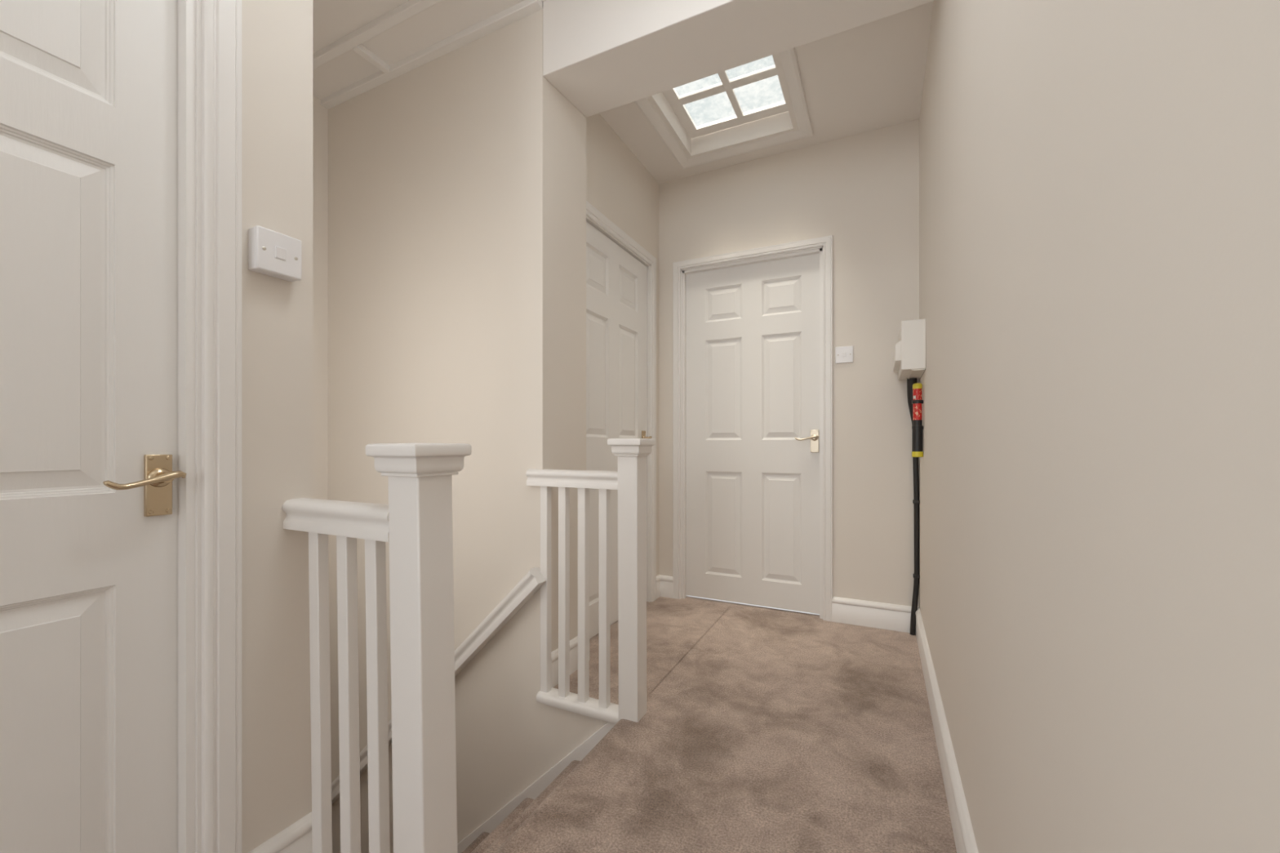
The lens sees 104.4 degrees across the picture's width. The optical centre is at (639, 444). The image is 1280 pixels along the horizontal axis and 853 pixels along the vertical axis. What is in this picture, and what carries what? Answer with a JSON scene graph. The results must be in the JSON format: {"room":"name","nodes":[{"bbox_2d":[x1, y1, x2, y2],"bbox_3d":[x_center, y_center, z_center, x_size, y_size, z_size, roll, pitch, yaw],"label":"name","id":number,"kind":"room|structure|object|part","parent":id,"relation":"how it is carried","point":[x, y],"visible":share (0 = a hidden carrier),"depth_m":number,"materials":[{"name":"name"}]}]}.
{"room":"upstairs landing","nodes":[
{"label":"upstairs landing","id":0,"kind":"room"},
{"bbox_2d":[241,0,312,852],"bbox_3d":[-1.511,-0.390,-0.333,0.130,2.920,3.285,0,0,26],"label":"wall","id":1,"kind":"structure","parent":0,"point":[277,35],"depth_m":1.05,"materials":[{"name":"beige paint"}]},
{"bbox_2d":[0,0,186,852],"bbox_3d":[-1.028,-0.015,0.589,0.093,1.919,0.768,0,0,26],"label":"door","id":2,"kind":"structure","parent":1,"relation":"in","point":[89,473],"depth_m":0.83,"materials":[{"name":"white wood"}]},
{"bbox_3d":[-0.855,0.063,0.860,0.019,0.029,0.108,0,0,26],"label":"lever","id":3,"kind":"part","parent":2,"relation":"part of","materials":[{"name":"gold metal"}]},
{"bbox_3d":[-0.878,0.074,0.904,0.010,0.111,0.037,0,0,26],"label":"handle","id":4,"kind":"part","parent":2,"relation":"part of","materials":[{"name":"gold metal"}]},
{"bbox_2d":[177,0,241,852],"bbox_3d":[-1.046,-0.047,0.596,0.138,1.998,0.918,0,0,26],"label":"door frame","id":5,"kind":"structure","parent":1,"relation":"attached to","point":[210,31],"depth_m":0.93,"materials":[{"name":"white wood"}]},
{"bbox_2d":[248,225,302,281],"bbox_3d":[-0.757,-0.394,1.032,0.039,0.086,0.086,0,0,26],"label":"light switch","id":6,"kind":"object","parent":1,"relation":"attached to","point":[271,253],"visible":1,"depth_m":1.02,"materials":[{"name":"white plastic"}]},
{"bbox_2d":[248,811,312,852],"bbox_3d":[-0.760,0.891,1.047,0.020,0.130,0.142,0,0,26],"label":"baseboard","id":7,"kind":"structure","parent":1,"relation":"attached to","point":[297,837],"depth_m":1.07,"materials":[{"name":"white wood"}]},
{"bbox_2d":[312,95,328,499],"bbox_3d":[-1.811,0.925,2.090,0.120,5.550,1.015,0,0,26],"label":"wall","id":8,"kind":"structure","parent":0,"point":[320,113],"depth_m":2.44,"materials":[{"name":"beige paint"}]},
{"bbox_2d":[312,0,546,99],"bbox_3d":[-1.263,-1.772,0.033,2.858,0.155,4.160,0,0,26],"label":"ceiling","id":9,"kind":"structure","parent":0,"point":[333,20],"depth_m":2.02,"materials":[{"name":"white paint"}]},
{"bbox_2d":[352,44,389,73],"bbox_3d":[-1.170,-1.685,2.161,0.033,0.030,0.157,0,0,26],"label":"trim","id":10,"kind":"structure","parent":9,"relation":"attached to","point":[363,51],"depth_m":2.15,"materials":[{"name":"white wood"}]},
{"bbox_2d":[312,0,442,69],"bbox_3d":[-0.439,-1.685,1.701,2.728,0.030,0.036,0,0,26],"label":"trim","id":11,"kind":"structure","parent":9,"relation":"attached to","point":[407,10],"depth_m":2.01,"materials":[{"name":"white wood"}]},
{"bbox_2d":[542,0,934,117],"bbox_3d":[0.308,-1.631,1.748,1.363,0.438,0.315,0,0,26],"label":"beam","id":12,"kind":"structure","parent":9,"relation":"attached to","point":[602,55],"depth_m":1.78,"materials":[{"name":"white paint"}]},
{"bbox_2d":[328,8,608,852],"bbox_3d":[-0.786,0.925,2.277,1.760,5.550,0.315,0,0,26],"label":"wall","id":13,"kind":"structure","parent":0,"point":[457,180],"depth_m":2.07,"materials":[{"name":"beige paint"}]},
{"bbox_2d":[320,0,542,109],"bbox_3d":[-0.981,-1.685,2.179,1.335,0.030,0.042,0,0,26],"label":"trim","id":14,"kind":"structure","parent":13,"relation":"attached to","point":[524,8],"depth_m":2.11,"materials":[{"name":"white wood"}]},
{"bbox_2d":[331,567,546,804],"bbox_3d":[-0.965,1.122,2.157,1.336,1.302,0.064,0,0,26],"label":"wall handrail","id":15,"kind":"object","parent":13,"relation":"attached to","point":[532,581],"visible":0.38,"depth_m":1.95,"materials":[{"name":"white wood"}]},
{"bbox_2d":[457,722,615,852],"bbox_3d":[-0.816,1.912,2.109,1.654,1.929,0.023,0,0,26],"label":"trim","id":16,"kind":"structure","parent":13,"relation":"attached to","point":[536,788],"depth_m":1.89,"materials":[{"name":"white wood"}]},
{"bbox_2d":[551,633,590,687],"bbox_3d":[-0.292,0.885,2.049,0.020,0.130,0.295,0,0,26],"label":"baseboard","id":17,"kind":"object","parent":13,"relation":"attached to","point":[573,642],"visible":0.44,"depth_m":2.04,"materials":[{"name":"white wood"}]},
{"bbox_2d":[586,113,658,576],"bbox_3d":[-0.167,-0.390,2.675,0.130,2.920,1.140,0,0,26],"label":"wall","id":18,"kind":"structure","parent":0,"point":[619,186],"depth_m":2.71,"materials":[{"name":"beige paint"}]},
{"bbox_2d":[586,221,652,639],"bbox_3d":[-0.121,-0.061,2.631,0.093,2.006,0.788,0,0,26],"label":"door","id":19,"kind":"structure","parent":18,"relation":"in","point":[616,282],"depth_m":2.58,"materials":[{"name":"white wood"}]},
{"bbox_3d":[0.021,-0.019,2.932,0.010,0.118,0.040,0,0,26],"label":"handle","id":20,"kind":"part","parent":19,"relation":"part of","materials":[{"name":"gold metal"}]},
{"bbox_2d":[586,200,656,601],"bbox_3d":[-0.163,-0.093,2.649,0.138,2.089,0.928,0,0,26],"label":"door frame","id":21,"kind":"structure","parent":18,"relation":"attached to","point":[594,217],"depth_m":2.99,"materials":[{"name":"white wood"}]},
{"bbox_2d":[494,595,956,852],"bbox_3d":[-0.223,0.975,0.916,1.800,0.050,6.655,0,0,26],"label":"floor","id":22,"kind":"structure","parent":0,"point":[762,730],"depth_m":1.54,"materials":[{"name":"beige carpet"}]},
{"bbox_2d":[281,443,471,852],"bbox_3d":[-0.552,0.599,1.006,0.430,1.202,0.130,0,0,26],"label":"banister","id":23,"kind":"object","parent":22,"relation":"on","point":[416,521],"visible":1,"depth_m":0.94,"materials":[{"name":"white wood"}]},
{"bbox_3d":[-0.602,0.150,1.017,0.331,0.062,0.065,0,0,26],"label":"handrail","id":24,"kind":"part","parent":23,"relation":"part of","materials":[{"name":"white wood"}]},
{"bbox_3d":[-0.405,0.625,0.935,0.104,1.151,0.080,0,0,26],"label":"newel post","id":25,"kind":"part","parent":23,"relation":"part of","materials":[{"name":"white wood"}]},
{"bbox_2d":[525,438,655,724],"bbox_3d":[-0.198,0.495,1.827,0.504,1.030,0.126,0,0,26],"label":"banister","id":26,"kind":"object","parent":22,"relation":"on","point":[629,480],"visible":0.91,"depth_m":1.78,"materials":[{"name":"white wood"}]},
{"bbox_3d":[-0.240,0.128,1.848,0.411,0.062,0.065,0,0,26],"label":"handrail","id":27,"kind":"part","parent":26,"relation":"part of","materials":[{"name":"white wood"}]},
{"bbox_3d":[-0.216,0.961,1.835,0.357,0.034,0.076,0,0,26],"label":"rail","id":28,"kind":"part","parent":26,"relation":"part of","materials":[{"name":"white wood"}]},
{"bbox_3d":[-0.027,0.520,1.744,0.080,0.979,0.076,0,0,26],"label":"newel post","id":29,"kind":"part","parent":26,"relation":"part of","materials":[{"name":"white wood"}]},
{"bbox_2d":[599,0,933,183],"bbox_3d":[0.563,-1.685,2.394,1.628,0.099,1.110,0,0,26],"label":"ceiling","id":30,"kind":"structure","parent":0,"point":[868,77],"depth_m":2.37,"materials":[{"name":"white paint"}]},
{"bbox_2d":[633,47,813,168],"bbox_3d":[0.408,-1.675,2.416,0.737,0.115,0.791,0,0,26],"label":"trim","id":31,"kind":"structure","parent":30,"relation":"attached to","point":[788,59],"depth_m":2.55,"materials":[{"name":"white wood"}]},
{"bbox_2d":[662,54,788,138],"bbox_3d":[0.408,-1.739,2.415,0.559,0.018,0.611,0,0,26],"label":"window","id":32,"kind":"structure","parent":30,"relation":"attached to","point":[677,102],"depth_m":2.54,"materials":[{"name":"white wood"}]},
{"bbox_2d":[658,119,919,607],"bbox_3d":[0.744,-0.390,2.884,1.628,2.920,0.130,0,0,26],"label":"wall","id":33,"kind":"structure","parent":0,"point":[861,190],"depth_m":2.63,"materials":[{"name":"beige paint"}]},
{"bbox_2d":[656,574,673,599],"bbox_3d":[0.149,0.885,3.058,0.104,0.130,0.076,0,0,26],"label":"baseboard","id":34,"kind":"structure","parent":33,"relation":"attached to","point":[666,581],"depth_m":3.07,"materials":[{"name":"white wood"}]},
{"bbox_2d":[672,235,832,622],"bbox_3d":[0.646,-0.084,2.916,0.920,2.072,0.138,0,0,26],"label":"door frame","id":35,"kind":"structure","parent":33,"relation":"attached to","point":[823,246],"depth_m":2.79,"materials":[{"name":"white wood"}]},
{"bbox_2d":[686,253,819,613],"bbox_3d":[0.643,-0.059,2.894,0.806,1.990,0.093,0,0,26],"label":"door","id":36,"kind":"structure","parent":33,"relation":"in","point":[753,330],"depth_m":2.90,"materials":[{"name":"white wood"}]},
{"bbox_3d":[0.914,-0.033,2.722,0.124,0.029,0.019,0,0,26],"label":"lever","id":37,"kind":"part","parent":36,"relation":"part of","materials":[{"name":"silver metal"}]},
{"bbox_3d":[0.965,-0.016,2.741,0.044,0.124,0.010,0,0,26],"label":"handle","id":38,"kind":"part","parent":36,"relation":"part of","materials":[{"name":"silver metal"}]},
{"bbox_2d":[835,346,853,363],"bbox_3d":[1.087,-0.475,2.639,0.088,0.088,0.013,0,0,26],"label":"light switch","id":39,"kind":"object","parent":33,"relation":"attached to","point":[844,354],"visible":1,"depth_m":2.64,"materials":[{"name":"white plastic"}]},
{"bbox_2d":[831,596,911,632],"bbox_3d":[1.215,0.885,2.573,0.410,0.130,0.020,0,0,26],"label":"baseboard","id":40,"kind":"structure","parent":33,"relation":"attached to","point":[889,616],"depth_m":2.57,"materials":[{"name":"white wood"}]},
{"bbox_2d":[919,0,1279,852],"bbox_3d":[0.310,-0.390,0.072,0.140,2.920,5.600,0,0,26],"label":"wall","id":41,"kind":"structure","parent":0,"point":[1100,180],"depth_m":0.43,"materials":[{"name":"beige paint"}]},
{"bbox_2d":[893,318,925,380],"bbox_3d":[1.263,-0.432,2.336,0.118,0.220,0.386,0,0,26],"label":"electrical box","id":42,"kind":"object","parent":41,"relation":"attached to","point":[909,353],"visible":0.96,"depth_m":2.17,"materials":[{"name":"white plastic"}]},
{"bbox_3d":[1.274,-0.324,2.331,0.090,0.006,0.374,0,0,26],"label":"gland frame","id":43,"kind":"part","parent":42,"relation":"part of","materials":[{"name":"white plastic"}]},
{"bbox_2d":[906,377,919,635],"bbox_3d":[1.363,0.311,2.473,0.086,1.284,0.049,0,0,-38],"label":"cable","id":44,"kind":"object","parent":41,"relation":"attached to","point":[911,381],"visible":0.82,"depth_m":2.47,"materials":[{"name":"black rubber"}]},
{"bbox_2d":[911,382,923,457],"bbox_3d":[1.272,-0.110,2.273,0.048,0.338,0.046,0,0,26],"label":"tube","id":45,"kind":"object","parent":41,"relation":"attached to","point":[917,402],"visible":1,"depth_m":2.26,"materials":[{"name":"red plastic"}]},
{"bbox_2d":[915,607,978,852],"bbox_3d":[0.207,0.885,0.042,0.020,0.130,5.455,0,0,26],"label":"baseboard","id":46,"kind":"structure","parent":41,"relation":"attached to","point":[963,833],"depth_m":1.35,"materials":[{"name":"white wood"}]},
{"bbox_3d":[-0.988,3.655,1.839,1.780,0.090,1.280,0,0,26],"label":"floor","id":47,"kind":"structure","parent":0,"visible":0},
{"bbox_2d":[462,760,580,852],"bbox_3d":[-1.437,2.322,1.937,2.723,2.655,0.865,0,0,26],"label":"stairs","id":48,"kind":"structure","parent":47,"relation":"on","point":[486,842],"depth_m":1.70,"materials":[{"name":"beige carpet"}]}
]}

